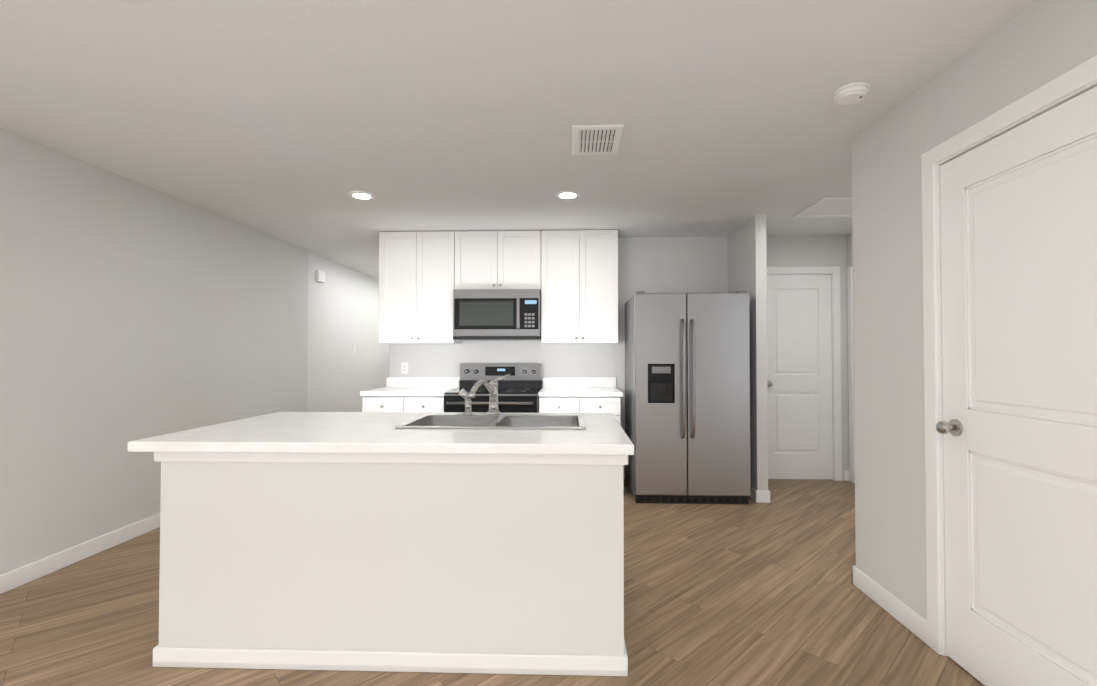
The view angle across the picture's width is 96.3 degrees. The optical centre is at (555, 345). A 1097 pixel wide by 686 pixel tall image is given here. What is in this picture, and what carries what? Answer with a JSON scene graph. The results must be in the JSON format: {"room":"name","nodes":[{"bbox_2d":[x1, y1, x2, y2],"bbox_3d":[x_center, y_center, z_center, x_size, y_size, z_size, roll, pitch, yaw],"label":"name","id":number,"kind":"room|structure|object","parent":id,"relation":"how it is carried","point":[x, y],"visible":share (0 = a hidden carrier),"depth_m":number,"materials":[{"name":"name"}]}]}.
{"room":"kitchen","nodes":[
{"label":"kitchen","id":0,"kind":"room"},
{"bbox_2d":[0,128,308,574],"bbox_3d":[-3.012,0.056,1.230,0.120,2.440,8.710,0,-1,2],"label":"wall","id":1,"kind":"structure","parent":0,"point":[131,310],"depth_m":3.20,"materials":[{"name":"paint"}]},
{"bbox_2d":[0,513,159,593],"bbox_3d":[-2.945,1.226,1.208,0.014,0.100,8.710,0,-1,2],"label":"baseboard","id":2,"kind":"structure","parent":1,"relation":"attached to","point":[22,575],"depth_m":2.94,"materials":[{"name":"white wood"}]},
{"bbox_2d":[307,252,388,411],"bbox_3d":[-2.880,0.160,7.388,0.120,2.440,3.610,0,-1,2],"label":"wall","id":3,"kind":"structure","parent":0,"point":[343,310],"depth_m":6.48,"materials":[{"name":"paint"}]},
{"bbox_2d":[316,270,324,282],"bbox_3d":[-2.846,-0.839,5.948,0.040,0.130,0.160,0,-1,2],"label":"door chime","id":4,"kind":"object","parent":3,"relation":"attached to","point":[320,276],"visible":1,"depth_m":5.91,"materials":[{"name":"white plastic"}]},
{"bbox_2d":[0,479,984,685],"bbox_3d":[0.024,1.336,2.960,6.500,0.060,12.400,0,-1,2],"label":"floor","id":5,"kind":"structure","parent":0,"point":[752,593],"depth_m":2.33,"materials":[{"name":"brown wood"}]},
{"bbox_2d":[152,452,627,675],"bbox_3d":[-0.654,0.855,2.365,1.907,0.880,0.848,0,-1,2],"label":"kitchen island","id":6,"kind":"object","parent":5,"relation":"on","point":[356,541],"depth_m":1.96,"materials":[{"name":"paint"}]},
{"bbox_2d":[128,412,633,455],"bbox_3d":[-0.658,0.395,2.337,1.932,0.040,0.980,0,-1,2],"label":"island countertop","id":7,"kind":"structure","parent":6,"relation":"on","point":[278,433],"depth_m":1.95,"materials":[{"name":"white stone"}]},
{"bbox_2d":[459,374,509,414],"bbox_3d":[-0.390,0.261,2.577,0.278,0.219,0.271,0,-1,2],"label":"faucet","id":8,"kind":"object","parent":7,"relation":"on","point":[491,386],"visible":1,"depth_m":2.65,"materials":[{"name":"silver metal"}]},
{"bbox_2d":[395,413,585,428],"bbox_3d":[-0.285,0.473,2.453,0.860,0.208,0.523,0,-1,2],"label":"sink","id":9,"kind":"object","parent":7,"relation":"in","point":[501,421],"visible":0.27,"depth_m":2.62,"materials":[{"name":"silver metal"}]},
{"bbox_2d":[360,377,459,411],"bbox_3d":[-1.355,0.825,4.676,0.757,1.020,0.664,0,-1,2],"label":"base cabinet","id":10,"kind":"object","parent":5,"relation":"on","point":[410,394],"visible":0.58,"depth_m":4.39,"materials":[{"name":"white wood"}]},
{"bbox_2d":[444,363,541,412],"bbox_3d":[-0.559,0.753,4.607,0.828,1.160,0.749,0,-1,2],"label":"range","id":11,"kind":"object","parent":5,"relation":"on","point":[519,387],"visible":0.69,"depth_m":4.85,"materials":[{"name":"silver metal"}]},
{"bbox_2d":[538,377,622,425],"bbox_3d":[0.232,0.824,4.626,0.743,1.020,0.664,0,-1,2],"label":"base cabinet","id":12,"kind":"object","parent":5,"relation":"on","point":[580,394],"visible":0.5,"depth_m":4.34,"materials":[{"name":"white wood"}]},
{"bbox_2d":[625,291,750,503],"bbox_3d":[1.158,0.437,4.461,0.955,1.788,0.860,0,-1,2],"label":"fridge","id":13,"kind":"object","parent":5,"relation":"on","point":[687,393],"visible":1,"depth_m":4.10,"materials":[{"name":"silver metal"}]},
{"bbox_2d":[0,0,1032,278],"bbox_3d":[0.024,-1.184,3.003,6.500,0.100,12.400,0,-1,2],"label":"ceiling","id":14,"kind":"structure","parent":0,"point":[294,122],"depth_m":2.31,"materials":[{"name":"paint"}]},
{"bbox_2d":[348,191,374,200],"bbox_3d":[-1.446,-1.117,3.668,0.188,0.012,0.188,0,-1,2],"label":"recessed light","id":15,"kind":"object","parent":14,"relation":"in","point":[359,195],"visible":0.98,"depth_m":3.65,"materials":[{"name":"white"}]},
{"bbox_2d":[555,191,579,199],"bbox_3d":[0.091,-1.117,3.655,0.188,0.012,0.188,0,-1,2],"label":"recessed light","id":16,"kind":"object","parent":14,"relation":"in","point":[567,195],"visible":0.98,"depth_m":3.65,"materials":[{"name":"white"}]},
{"bbox_2d":[572,125,623,154],"bbox_3d":[0.225,-1.131,2.716,0.270,0.015,0.360,0,-1,2],"label":"ceiling vent","id":17,"kind":"object","parent":14,"relation":"in","point":[595,139],"visible":1,"depth_m":2.68,"materials":[{"name":"white metal"}]},
{"bbox_2d":[793,197,851,217],"bbox_3d":[2.415,-1.111,3.953,0.760,0.014,0.510,0,-1,2],"label":"ceiling panel","id":18,"kind":"object","parent":14,"relation":"attached to","point":[832,207],"visible":0.54,"depth_m":3.98,"materials":[{"name":"white paint"}]},
{"bbox_2d":[833,82,869,104],"bbox_3d":[1.330,-1.126,2.206,0.144,0.042,0.144,0,-1,2],"label":"smoke detector","id":19,"kind":"object","parent":14,"relation":"attached to","point":[851,93],"visible":1,"depth_m":2.17,"materials":[{"name":"white plastic"}]},
{"bbox_2d":[389,236,848,480],"bbox_3d":[0.693,0.120,5.021,4.790,2.440,0.120,0,-1,2],"label":"wall","id":20,"kind":"structure","parent":0,"point":[673,264],"depth_m":4.97,"materials":[{"name":"paint"}]},
{"bbox_2d":[401,363,407,373],"bbox_3d":[-1.543,0.230,5.025,0.072,0.116,0.008,0,-1,2],"label":"outlet","id":21,"kind":"object","parent":20,"relation":"attached to","point":[404,368],"visible":1,"depth_m":5.02,"materials":[{"name":"white plastic"}]},
{"bbox_2d":[378,231,461,343],"bbox_3d":[-1.299,-0.559,4.868,0.792,1.074,0.326,0,-1,2],"label":"upper cabinet","id":22,"kind":"object","parent":20,"relation":"attached to","point":[419,272],"depth_m":4.71,"materials":[{"name":"white wood"}]},
{"bbox_2d":[462,231,541,289],"bbox_3d":[-0.547,-0.814,4.848,0.827,0.566,0.326,0,-1,2],"label":"upper cabinet","id":23,"kind":"object","parent":20,"relation":"attached to","point":[490,259],"depth_m":4.69,"materials":[{"name":"white wood"}]},
{"bbox_2d":[453,289,540,340],"bbox_3d":[-0.548,-0.292,4.790,0.818,0.472,0.426,0,-1,2],"label":"microwave","id":24,"kind":"object","parent":23,"relation":"attached to","point":[496,314],"visible":1,"depth_m":4.61,"materials":[{"name":"silver metal"}]},
{"bbox_2d":[541,230,617,343],"bbox_3d":[0.205,-0.560,4.821,0.791,1.074,0.326,0,-1,2],"label":"upper cabinet","id":25,"kind":"object","parent":20,"relation":"attached to","point":[572,275],"depth_m":4.66,"materials":[{"name":"white wood"}]},
{"bbox_2d":[767,275,832,478],"bbox_3d":[2.411,0.311,4.928,0.704,2.040,0.180,0,-1,2],"label":"hall door","id":26,"kind":"structure","parent":20,"relation":"in","point":[799,377],"depth_m":4.91,"materials":[{"name":"white wood"}]},
{"bbox_2d":[766,266,854,482],"bbox_3d":[2.448,0.274,4.915,0.935,2.130,0.222,0,-1,2],"label":"door frame","id":27,"kind":"structure","parent":20,"relation":"attached to","point":[833,272],"depth_m":4.87,"materials":[{"name":"white wood"}]},
{"bbox_2d":[727,215,767,496],"bbox_3d":[1.769,0.112,4.553,0.090,2.440,0.750,0,-1,2],"label":"wall","id":28,"kind":"structure","parent":0,"point":[747,270],"depth_m":4.20,"materials":[{"name":"paint"}]},
{"bbox_2d":[751,487,769,502],"bbox_3d":[1.768,1.282,4.526,0.118,0.100,0.764,0,-1,2],"label":"baseboard return","id":29,"kind":"object","parent":28,"relation":"attached to","point":[760,496],"visible":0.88,"depth_m":4.14,"materials":[{"name":"white wood"}]},
{"bbox_2d":[847,234,854,459],"bbox_3d":[2.925,0.091,3.291,0.120,2.440,3.200,0,-1,2],"label":"wall","id":30,"kind":"structure","parent":0,"point":[849,251],"depth_m":4.86,"materials":[{"name":"paint"}]},
{"bbox_2d":[844,471,854,483],"bbox_3d":[2.840,1.261,3.274,0.050,0.100,3.200,0,-1,2],"label":"baseboard","id":31,"kind":"structure","parent":30,"relation":"attached to","point":[846,475],"depth_m":4.86,"materials":[{"name":"white wood"}]},
{"bbox_2d":[851,0,1096,618],"bbox_3d":[1.603,0.030,-0.289,0.120,2.440,5.960,0,-1,2],"label":"wall","id":32,"kind":"structure","parent":0,"point":[1033,45],"depth_m":2.28,"materials":[{"name":"paint"}]},
{"bbox_2d":[852,566,926,643],"bbox_3d":[1.603,1.200,-0.302,0.148,0.100,5.974,0,-1,2],"label":"baseboard","id":33,"kind":"structure","parent":32,"relation":"attached to","point":[907,617],"depth_m":2.35,"materials":[{"name":"white wood"}]},
{"bbox_2d":[921,55,1096,655],"bbox_3d":[1.656,0.218,1.647,0.138,2.130,0.970,0,-1,2],"label":"door frame","id":34,"kind":"structure","parent":32,"relation":"attached to","point":[1076,81],"depth_m":2.06,"materials":[{"name":"white wood"}]},
{"bbox_2d":[936,86,1096,685],"bbox_3d":[1.626,0.255,1.643,0.180,2.040,0.824,0,-1,2],"label":"closet door","id":35,"kind":"structure","parent":32,"relation":"in","point":[1016,427],"depth_m":1.69,"materials":[{"name":"white wood"}]}
]}

